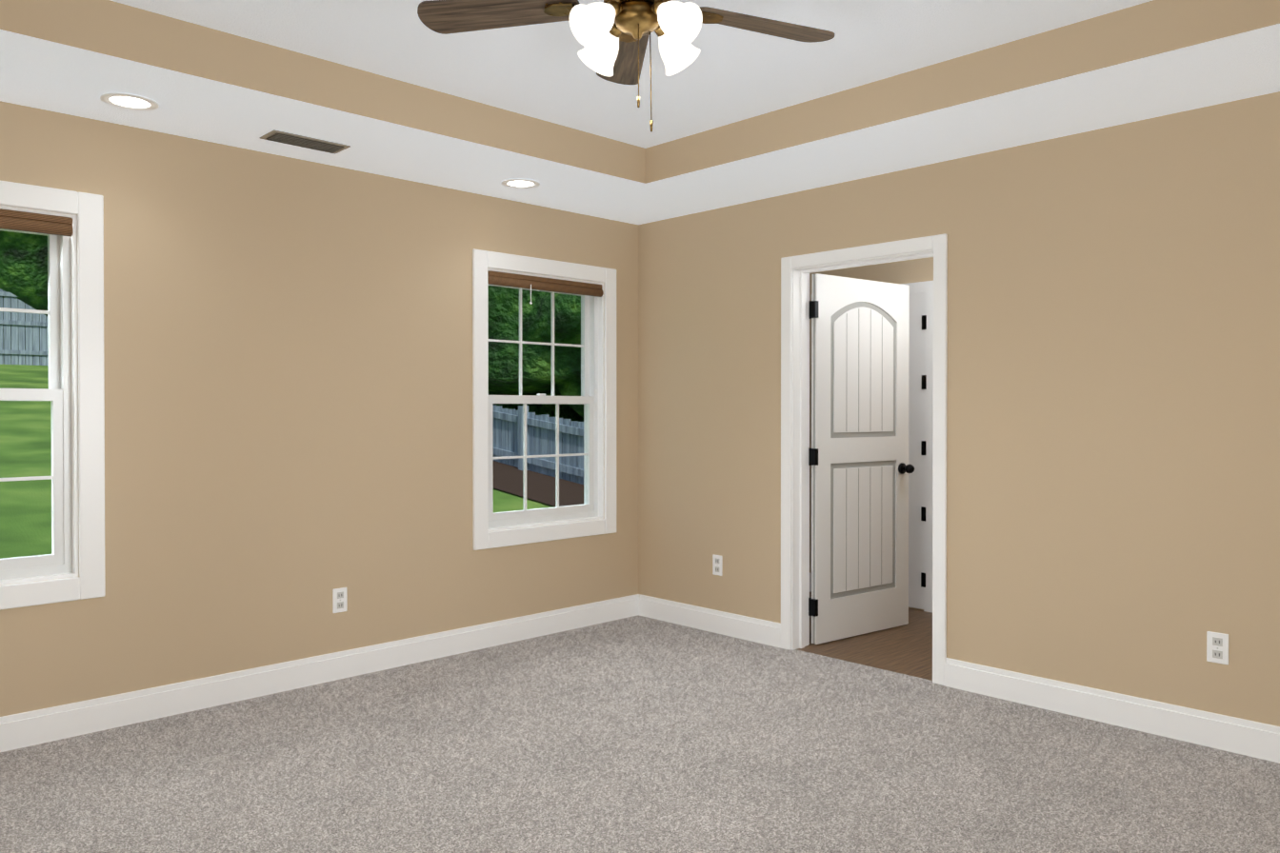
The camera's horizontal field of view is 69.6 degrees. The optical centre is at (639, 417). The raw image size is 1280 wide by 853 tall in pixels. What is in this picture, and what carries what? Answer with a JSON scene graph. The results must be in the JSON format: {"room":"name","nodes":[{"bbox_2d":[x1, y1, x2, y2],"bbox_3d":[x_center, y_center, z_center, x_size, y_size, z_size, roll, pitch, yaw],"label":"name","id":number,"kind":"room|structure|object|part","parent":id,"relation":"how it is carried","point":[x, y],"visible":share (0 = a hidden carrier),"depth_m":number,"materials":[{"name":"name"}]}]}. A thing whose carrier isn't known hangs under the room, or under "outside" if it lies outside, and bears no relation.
{"room":"empty bedroom","nodes":[
{"label":"empty bedroom","id":0,"kind":"room"},
{"bbox_2d":[0,100,638,717],"bbox_3d":[-1.587,-0.162,4.337,4.530,2.920,0.140,0,1,-44],"label":"wall","id":1,"kind":"structure","parent":0,"point":[288,396],"depth_m":4.20,"materials":[{"name":"beige paint"}]},
{"bbox_2d":[0,180,105,609],"bbox_3d":[-2.564,-0.082,3.378,1.030,1.605,0.160,0,1,-44],"label":"window","id":2,"kind":"structure","parent":1,"relation":"in","point":[88,399],"depth_m":3.63,"materials":[{"name":"white"}]},
{"bbox_3d":[-2.584,-0.082,3.397,0.826,1.401,0.095,0,1,-44],"label":"window sash","id":3,"kind":"part","parent":2,"relation":"part of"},
{"bbox_2d":[0,208,72,237],"bbox_3d":[-2.523,-0.699,3.330,0.818,0.163,0.059,0,1,-44],"label":"window blind","id":4,"kind":"object","parent":2,"relation":"attached to","point":[30,222],"visible":0.92,"depth_m":3.52,"materials":[{"name":"brown wood"}]},
{"bbox_2d":[0,594,639,752],"bbox_3d":[-1.520,1.183,4.300,4.220,0.130,0.019,0,1,-44],"label":"baseboard","id":5,"kind":"structure","parent":1,"relation":"attached to","point":[19,730],"depth_m":4.18,"materials":[{"name":"white wood"}]},
{"bbox_2d":[332,587,347,613],"bbox_3d":[-1.431,0.872,4.392,0.072,0.116,0.008,0,1,-44],"label":"electrical outlet","id":6,"kind":"object","parent":1,"relation":"attached to","point":[339,600],"visible":1,"depth_m":4.39,"materials":[{"name":"white plastic"}]},
{"bbox_2d":[472,248,616,550],"bbox_3d":[-0.566,-0.098,5.310,1.030,1.605,0.160,0,1,-44],"label":"window","id":7,"kind":"structure","parent":1,"relation":"in","point":[484,536],"depth_m":5.35,"materials":[{"name":"white"}]},
{"bbox_3d":[-0.585,-0.098,5.330,0.826,1.401,0.095,0,1,-44],"label":"window sash","id":8,"kind":"part","parent":7,"relation":"part of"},
{"bbox_2d":[487,270,603,304],"bbox_3d":[-0.525,-0.714,5.263,0.818,0.163,0.059,0,1,-44],"label":"window blind","id":9,"kind":"object","parent":7,"relation":"attached to","point":[506,279],"visible":0.9,"depth_m":5.22,"materials":[{"name":"brown wood"}]},
{"bbox_2d":[110,0,1152,148],"bbox_3d":[-0.023,-1.484,2.688,2.900,0.250,2.850,0,1,-44],"label":"ceiling","id":10,"kind":"structure","parent":0,"point":[728,75],"depth_m":3.42,"materials":[{"name":"white paint"}]},
{"bbox_2d":[417,0,834,131],"bbox_3d":[0.024,-1.078,2.522,1.237,0.560,1.193,0,1,-44],"label":"fan","id":11,"kind":"object","parent":10,"relation":"hanging from","point":[611,36],"visible":1,"depth_m":2.62,"materials":[{"name":"brown wood"}]},
{"bbox_2d":[0,615,1279,852],"bbox_3d":[-0.052,1.321,2.675,4.410,0.120,4.680,0,1,-44],"label":"floor carpet","id":12,"kind":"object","parent":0,"point":[638,733],"visible":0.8,"depth_m":3.28,"materials":[{"name":"grey carpet"}]},
{"bbox_2d":[0,23,1279,224],"bbox_3d":[-0.009,-1.394,2.695,4.530,0.430,4.680,0,1,-44],"label":"ceiling","id":13,"kind":"structure","parent":0,"point":[46,75],"depth_m":3.74,"materials":[{"name":"white paint"}]},
{"bbox_2d":[100,92,159,110],"bbox_3d":[-1.909,-1.182,3.446,0.194,0.008,0.194,0,1,-44],"label":"recessed light","id":14,"kind":"object","parent":13,"relation":"in","point":[129,101],"visible":1,"depth_m":3.44,"materials":[{"name":"white plastic"}]},
{"bbox_2d":[259,129,350,154],"bbox_3d":[-1.441,-1.183,3.969,0.340,0.014,0.150,0,1,-44],"label":"ceiling vent","id":15,"kind":"object","parent":13,"relation":"in","point":[288,138],"visible":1,"depth_m":3.94,"materials":[{"name":"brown metal"}]},
{"bbox_2d":[500,178,539,188],"bbox_3d":[-0.608,-1.192,4.691,0.194,0.008,0.194,0,1,-44],"label":"recessed light","id":16,"kind":"object","parent":13,"relation":"in","point":[518,183],"visible":0.96,"depth_m":4.68,"materials":[{"name":"white"}]},
{"bbox_2d":[0,0,1279,183],"bbox_3d":[-0.023,-1.269,2.689,2.880,0.180,2.830,0,1,-44],"label":"ceiling band","id":17,"kind":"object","parent":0,"point":[158,40],"visible":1,"depth_m":3.44,"materials":[{"name":"beige paint"}]},
{"bbox_2d":[797,591,932,680],"bbox_3d":[1.596,1.301,5.200,1.470,0.120,3.540,0,1,-44],"label":"floor","id":18,"kind":"structure","parent":0,"point":[906,650],"depth_m":4.96,"materials":[{"name":"brown wood"}]},
{"bbox_2d":[809,257,933,610],"bbox_3d":[2.088,0.017,5.667,0.100,2.440,3.540,0,1,-44],"label":"wall","id":19,"kind":"structure","parent":0,"point":[908,271],"depth_m":6.09,"materials":[{"name":"beige paint"}]},
{"bbox_2d":[810,280,933,612],"bbox_3d":[1.538,0.183,6.151,0.020,2.100,0.940,0,1,-44],"label":"trim","id":20,"kind":"structure","parent":19,"relation":"attached to","point":[920,433],"depth_m":5.88,"materials":[{"name":"white wood"}]},
{"bbox_2d":[638,91,1279,726],"bbox_3d":[1.569,-0.162,4.231,0.140,2.920,4.680,0,1,-44],"label":"wall","id":21,"kind":"structure","parent":0,"point":[1112,457],"depth_m":3.90,"materials":[{"name":"beige paint"}]},
{"bbox_2d":[640,594,780,648],"bbox_3d":[0.380,1.175,5.359,0.016,0.130,1.100,0,1,-44],"label":"baseboard","id":22,"kind":"structure","parent":21,"relation":"attached to","point":[740,627],"depth_m":5.31,"materials":[{"name":"white wood"}]},
{"bbox_2d":[712,554,722,576],"bbox_3d":[0.445,0.850,5.294,0.008,0.116,0.072,0,1,-44],"label":"electrical outlet","id":23,"kind":"object","parent":21,"relation":"attached to","point":[717,565],"visible":1,"depth_m":5.29,"materials":[{"name":"white plastic"}]},
{"bbox_2d":[808,273,914,644],"bbox_3d":[1.284,0.225,5.221,0.820,2.015,0.224,0,1,-44],"label":"door leaf","id":24,"kind":"structure","parent":21,"relation":"in","point":[862,469],"depth_m":5.21,"materials":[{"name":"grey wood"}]},
{"bbox_2d":[780,233,947,685],"bbox_3d":[1.149,0.195,4.669,0.176,2.100,0.950,0,1,-44],"label":"door frame","id":25,"kind":"structure","parent":21,"relation":"attached to","point":[937,245],"depth_m":4.91,"materials":[{"name":"white wood"}]},
{"bbox_2d":[944,658,1279,763],"bbox_3d":[2.222,1.190,3.454,0.016,0.130,2.300,0,1,-44],"label":"baseboard","id":26,"kind":"structure","parent":21,"relation":"attached to","point":[1179,723],"depth_m":3.72,"materials":[{"name":"white wood"}]},
{"bbox_2d":[1206,631,1228,664],"bbox_3d":[2.190,0.874,3.490,0.008,0.116,0.072,0,1,-44],"label":"electrical outlet","id":27,"kind":"object","parent":21,"relation":"attached to","point":[1217,648],"visible":1,"depth_m":3.49,"materials":[{"name":"white plastic"}]},
{"label":"outside","id":28,"kind":"structure","parent":0,"visible":0},
{"bbox_2d":[0,340,554,559],"bbox_3d":[-20.352,-2.583,31.452,105.000,7.528,65.960,0,1,-44],"label":"ground","id":29,"kind":"structure","parent":28,"point":[31,519],"depth_m":9.88,"materials":[{"name":"green plant"}]},
{"bbox_2d":[0,230,47,319],"bbox_3d":[-19.092,-7.738,24.366,11.522,12.264,11.870,0,1,-44],"label":"tree","id":30,"kind":"object","parent":29,"relation":"on","point":[10,251],"depth_m":21.70,"materials":[{"name":"green plant"}]},
{"bbox_2d":[0,288,583,484],"bbox_3d":[-14.038,-0.727,8.089,23.673,4.638,21.353,0,1,-44],"label":"fence","id":31,"kind":"object","parent":29,"relation":"on","point":[505,420],"depth_m":12.34,"materials":[{"name":"grey wood"}]},
{"bbox_2d":[2,292,583,421],"bbox_3d":[-10.165,-4.148,15.896,47.994,10.562,29.298,0,1,-44],"label":"trees","id":32,"kind":"object","parent":29,"relation":"on","point":[563,335],"depth_m":12.60,"materials":[{"name":"green plant"}]},
{"bbox_2d":[488,285,580,407],"bbox_3d":[0.062,-4.100,16.507,8.961,9.371,6.976,0,1,-44],"label":"tree","id":33,"kind":"object","parent":29,"relation":"on","point":[499,382],"depth_m":12.74,"materials":[{"name":"green plant"}]},
{"bbox_2d":[492,460,583,506],"bbox_3d":[-4.013,0.329,13.861,1.200,1.610,14.000,0,1,-44],"label":"mulch","id":34,"kind":"object","parent":29,"relation":"on","point":[572,491],"depth_m":10.95,"materials":[{"name":"brown soil"}]}
]}

